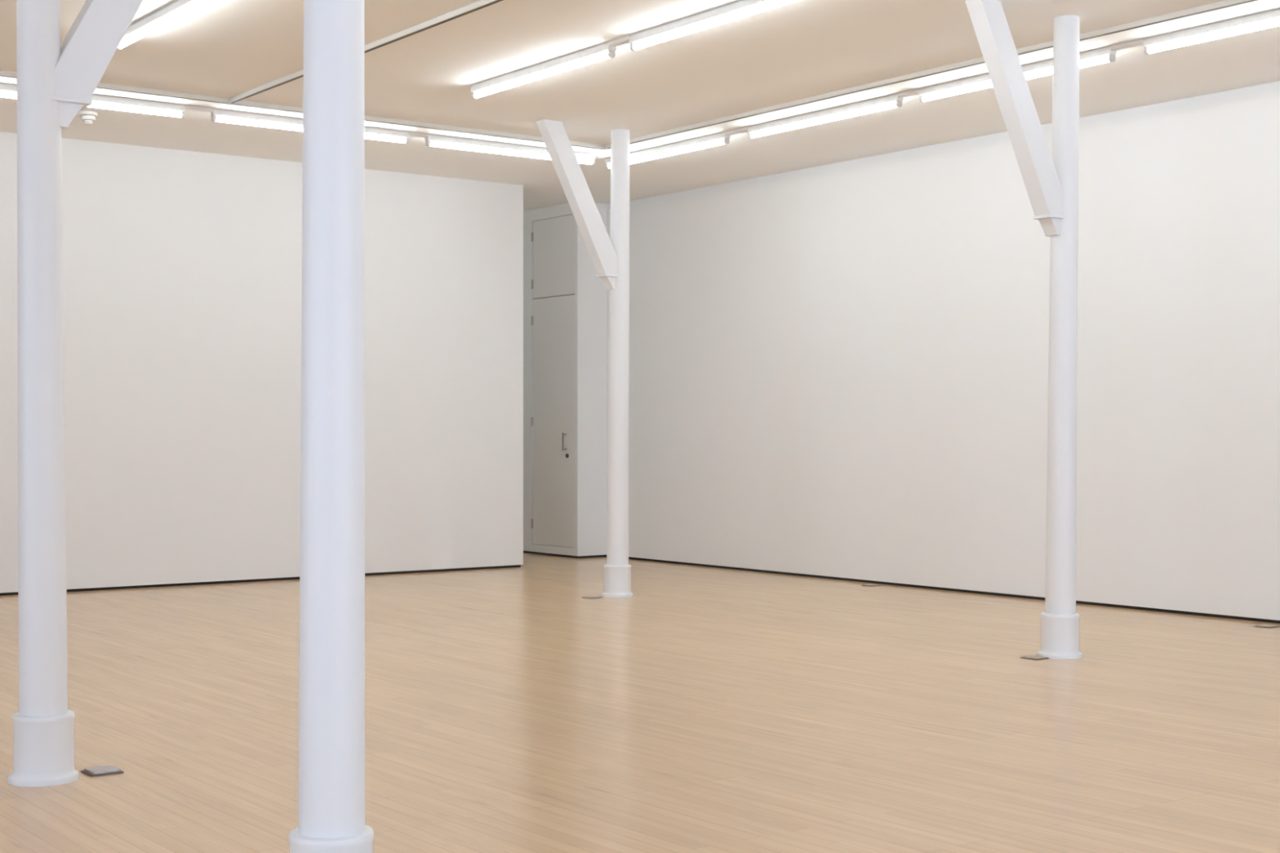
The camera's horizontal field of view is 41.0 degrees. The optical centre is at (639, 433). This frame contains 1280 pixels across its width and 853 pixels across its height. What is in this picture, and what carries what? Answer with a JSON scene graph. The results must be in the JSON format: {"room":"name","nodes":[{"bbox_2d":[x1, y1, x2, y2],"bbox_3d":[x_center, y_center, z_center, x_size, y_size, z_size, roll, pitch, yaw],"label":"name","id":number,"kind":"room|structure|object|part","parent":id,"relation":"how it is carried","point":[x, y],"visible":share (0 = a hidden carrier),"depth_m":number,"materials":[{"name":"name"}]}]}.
{"room":"museum","nodes":[
{"label":"museum","id":0,"kind":"room"},
{"bbox_2d":[0,131,523,592],"bbox_3d":[-6.452,-0.517,11.483,13.342,3.435,0.160,0,0,-37],"label":"wall","id":1,"kind":"structure","parent":0,"point":[182,269],"depth_m":13.80,"materials":[{"name":"paint"}]},
{"bbox_2d":[0,564,520,595],"bbox_3d":[-6.423,1.190,11.426,13.322,0.021,0.014,0,0,-37],"label":"baseboard","id":2,"kind":"structure","parent":1,"relation":"attached to","point":[513,566],"depth_m":13.81,"materials":[{"name":"black"}]},
{"bbox_2d":[523,203,610,555],"bbox_3d":[-0.977,-0.517,17.506,0.644,3.435,2.133,0,0,-37],"label":"wall","id":3,"kind":"structure","parent":0,"point":[590,291],"depth_m":16.59,"materials":[{"name":"paint"}]},
{"bbox_2d":[531,294,574,547],"bbox_3d":[-0.856,-0.120,16.800,0.083,2.441,0.754,0,0,-37],"label":"door","id":4,"kind":"structure","parent":3,"relation":"in","point":[553,319],"depth_m":16.78,"materials":[{"name":"paint"}]},
{"bbox_3d":[-0.733,0.077,16.605,0.047,0.175,0.014,0,0,-37],"label":"handle","id":5,"kind":"part","parent":4,"relation":"part of","materials":[{"name":"silver metal"}]},
{"bbox_2d":[531,214,574,298],"bbox_3d":[-0.843,-1.734,16.809,0.053,0.769,0.754,0,0,-37],"label":"door","id":6,"kind":"structure","parent":3,"relation":"in","point":[553,239],"depth_m":16.81,"materials":[{"name":"paint"}]},
{"bbox_2d":[0,552,1279,852],"bbox_3d":[-1.382,1.260,5.950,15.280,0.120,20.600,0,0,-37],"label":"floor","id":7,"kind":"structure","parent":0,"point":[703,709],"depth_m":7.08,"materials":[{"name":"brown wood"}]},
{"bbox_2d":[8,0,142,786],"bbox_3d":[-1.831,-0.532,6.104,0.814,3.465,0.232,0,0,-37],"label":"column","id":8,"kind":"structure","parent":7,"relation":"on","point":[55,81],"depth_m":5.87,"materials":[{"name":"paint"}]},
{"bbox_2d":[80,764,123,777],"bbox_3d":[-1.904,1.193,6.063,0.118,0.014,0.118,0,0,-37],"label":"socket","id":9,"kind":"object","parent":7,"relation":"on","point":[107,770],"visible":1,"depth_m":6.04,"materials":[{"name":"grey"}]},
{"bbox_3d":[-1.904,1.190,6.063,0.100,0.009,0.100,0,0,-37],"label":"lid","id":10,"kind":"part","parent":9,"relation":"part of","materials":[{"name":"silver metal"}]},
{"bbox_2d":[288,0,373,852],"bbox_3d":[-0.751,-0.523,4.170,0.232,3.447,0.232,0,0,-37],"label":"column","id":11,"kind":"structure","parent":7,"relation":"on","point":[331,784],"depth_m":4.10,"materials":[{"name":"paint"}]},
{"bbox_2d":[536,119,633,598],"bbox_3d":[-0.400,-0.532,12.446,0.814,3.465,0.232,0,0,-37],"label":"column","id":12,"kind":"structure","parent":7,"relation":"on","point":[610,256],"depth_m":12.55,"materials":[{"name":"paint"}]},
{"bbox_2d":[582,595,603,599],"bbox_3d":[-0.348,1.196,12.506,0.118,0.008,0.118,0,0,-37],"label":"socket","id":13,"kind":"object","parent":7,"relation":"on","point":[589,597],"visible":1,"depth_m":12.49,"materials":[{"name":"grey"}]},
{"bbox_3d":[-0.348,1.195,12.506,0.100,0.005,0.100,0,0,-37],"label":"lid","id":14,"kind":"part","parent":13,"relation":"part of","materials":[{"name":"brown metal"}]},
{"bbox_2d":[861,583,880,586],"bbox_3d":[1.819,1.196,13.512,0.118,0.008,0.118,0,0,-37],"label":"socket","id":15,"kind":"object","parent":7,"relation":"on","point":[869,584],"visible":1,"depth_m":13.50,"materials":[{"name":"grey metal"}]},
{"bbox_3d":[1.819,1.195,13.512,0.100,0.005,0.100,0,0,-37],"label":"lid","id":16,"kind":"part","parent":15,"relation":"part of","materials":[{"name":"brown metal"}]},
{"bbox_2d":[964,0,1082,659],"bbox_3d":[2.025,-0.532,9.036,0.814,3.465,0.232,0,0,-37],"label":"column","id":17,"kind":"structure","parent":7,"relation":"on","point":[1051,182],"depth_m":9.14,"materials":[{"name":"paint"}]},
{"bbox_2d":[1020,655,1049,660],"bbox_3d":[2.112,1.196,9.145,0.118,0.008,0.118,0,0,-37],"label":"socket","id":18,"kind":"object","parent":7,"relation":"on","point":[1029,657],"visible":1,"depth_m":9.12,"materials":[{"name":"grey metal"}]},
{"bbox_2d":[1253,624,1279,628],"bbox_3d":[3.893,1.196,10.637,0.118,0.008,0.118,0,0,-37],"label":"socket","id":19,"kind":"object","parent":7,"relation":"on","point":[1268,626],"visible":1,"depth_m":10.63,"materials":[{"name":"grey metal"}]},
{"bbox_3d":[3.893,1.195,10.637,0.100,0.005,0.100,0,0,-37],"label":"lid","id":20,"kind":"part","parent":19,"relation":"part of","materials":[{"name":"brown metal"}]},
{"bbox_2d":[0,0,1279,211],"bbox_3d":[-1.382,-2.310,5.950,15.280,0.150,20.600,0,0,-37],"label":"ceiling","id":21,"kind":"structure","parent":0,"point":[802,49],"depth_m":10.59,"materials":[{"name":"paint"}]},
{"bbox_2d":[0,83,17,98],"bbox_3d":[-4.045,-2.188,10.948,0.102,0.089,0.052,0,0,-37],"label":"fluorescent ceiling light","id":22,"kind":"object","parent":21,"relation":"attached to","point":[8,88],"depth_m":10.94,"materials":[{"name":"white plastic"}]},
{"bbox_2d":[78,111,97,124],"bbox_3d":[-3.836,-2.191,11.901,0.124,0.087,0.124,0,0,-37],"label":"smoke detector","id":23,"kind":"object","parent":21,"relation":"attached to","point":[87,117],"visible":1,"depth_m":11.86,"materials":[{"name":"white plastic"}]},
{"bbox_2d":[87,93,185,118],"bbox_3d":[-3.372,-2.186,11.449,0.663,0.092,0.052,0,0,-37],"label":"fluorescent ceiling light","id":24,"kind":"object","parent":21,"relation":"attached to","point":[120,102],"depth_m":11.44,"materials":[{"name":"white plastic"}]},
{"bbox_2d":[117,0,215,49],"bbox_3d":[-2.461,-2.191,8.961,0.052,0.088,1.520,0,0,-37],"label":"fluorescent ceiling light","id":25,"kind":"object","parent":21,"relation":"attached to","point":[179,9],"visible":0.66,"depth_m":9.02,"materials":[{"name":"white plastic"}]},
{"bbox_2d":[185,104,302,131],"bbox_3d":[-2.756,-2.188,11.907,0.862,0.092,0.054,0,0,-37],"label":"fluorescent ceiling light","id":26,"kind":"object","parent":21,"relation":"attached to","point":[216,114],"depth_m":11.92,"materials":[{"name":"white plastic"}]},
{"bbox_2d":[0,70,608,149],"bbox_3d":[-5.158,-2.219,9.638,12.218,0.031,0.034,0,0,-37],"label":"track","id":27,"kind":"object","parent":21,"relation":"attached to","point":[3,73],"visible":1,"depth_m":11.68,"materials":[{"name":"white metal"}]},
{"bbox_2d":[228,0,502,102],"bbox_3d":[1.535,-2.219,5.683,0.034,0.031,14.290,0,0,-37],"label":"track","id":28,"kind":"object","parent":21,"relation":"attached to","point":[478,5],"visible":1,"depth_m":9.54,"materials":[{"name":"white metal"}]},
{"bbox_2d":[364,126,408,143],"bbox_3d":[-1.869,-2.187,12.566,0.356,0.090,0.054,0,0,-37],"label":"fluorescent ceiling light","id":29,"kind":"object","parent":21,"relation":"attached to","point":[403,136],"depth_m":12.55,"materials":[{"name":"white plastic"}]},
{"bbox_2d":[408,131,595,164],"bbox_3d":[-1.047,-2.191,13.177,1.680,0.088,0.054,0,0,-37],"label":"fluorescent ceiling light","id":30,"kind":"object","parent":21,"relation":"attached to","point":[428,138],"visible":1,"depth_m":13.09,"materials":[{"name":"white plastic"}]},
{"bbox_2d":[471,35,631,98],"bbox_3d":[-0.551,-2.191,10.296,0.054,0.088,1.715,0,0,-37],"label":"fluorescent ceiling light","id":31,"kind":"object","parent":21,"relation":"attached to","point":[605,51],"visible":1,"depth_m":10.25,"materials":[{"name":"white plastic"}]},
{"bbox_2d":[605,126,748,168],"bbox_3d":[0.273,-2.191,13.179,0.054,0.088,1.780,0,0,-37],"label":"fluorescent ceiling light","id":32,"kind":"object","parent":21,"relation":"attached to","point":[722,138],"visible":0.94,"depth_m":13.08,"materials":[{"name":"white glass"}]},
{"bbox_2d":[629,0,799,51],"bbox_3d":[0.414,-2.191,8.998,0.052,0.088,1.520,0,0,-37],"label":"fluorescent ceiling light","id":33,"kind":"object","parent":21,"relation":"attached to","point":[740,9],"visible":1,"depth_m":9.08,"materials":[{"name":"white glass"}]},
{"bbox_2d":[747,88,919,138],"bbox_3d":[1.313,-2.191,11.778,0.054,0.088,1.710,0,0,-37],"label":"fluorescent ceiling light","id":34,"kind":"object","parent":21,"relation":"attached to","point":[895,100],"visible":1,"depth_m":11.75,"materials":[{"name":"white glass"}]},
{"bbox_2d":[604,0,1257,148],"bbox_3d":[4.007,-2.219,7.519,0.034,0.031,14.290,0,0,-37],"label":"ceiling light","id":35,"kind":"object","parent":21,"relation":"attached to","point":[1225,3],"visible":1,"depth_m":10.48,"materials":[{"name":"white metal"}]},
{"bbox_2d":[918,73,992,102],"bbox_3d":[2.011,-2.185,10.840,0.054,0.091,0.624,0,0,-37],"label":"fluorescent ceiling light","id":36,"kind":"object","parent":21,"relation":"attached to","point":[984,81],"depth_m":10.83,"materials":[{"name":"white plastic"}]},
{"bbox_2d":[1022,58,1053,79],"bbox_3d":[2.409,-2.186,10.304,0.054,0.090,0.232,0,0,-37],"label":"fluorescent ceiling light","id":37,"kind":"object","parent":21,"relation":"attached to","point":[1041,68],"depth_m":10.30,"materials":[{"name":"white plastic"}]},
{"bbox_2d":[1079,38,1144,68],"bbox_3d":[2.733,-2.185,9.868,0.054,0.096,0.454,0,0,-37],"label":"fluorescent ceiling light","id":38,"kind":"object","parent":21,"relation":"attached to","point":[1086,59],"depth_m":9.91,"materials":[{"name":"white plastic"}]},
{"bbox_2d":[1142,8,1279,54],"bbox_3d":[3.318,-2.191,9.082,0.052,0.088,1.520,0,0,-37],"label":"fluorescent ceiling light","id":39,"kind":"object","parent":21,"relation":"attached to","point":[1269,19],"visible":1,"depth_m":9.32,"materials":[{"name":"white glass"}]},
{"bbox_2d":[606,80,1279,620],"bbox_3d":[5.185,-0.517,9.502,0.300,3.435,18.067,0,0,-37],"label":"wall","id":40,"kind":"structure","parent":0,"point":[840,369],"depth_m":12.92,"materials":[{"name":"paint"}]},
{"bbox_2d":[523,551,1279,623],"bbox_3d":[4.415,1.190,10.259,0.634,0.021,20.200,0,0,-37],"label":"baseboard","id":41,"kind":"structure","parent":40,"relation":"attached to","point":[629,557],"depth_m":13.16,"materials":[{"name":"black"}]}
]}

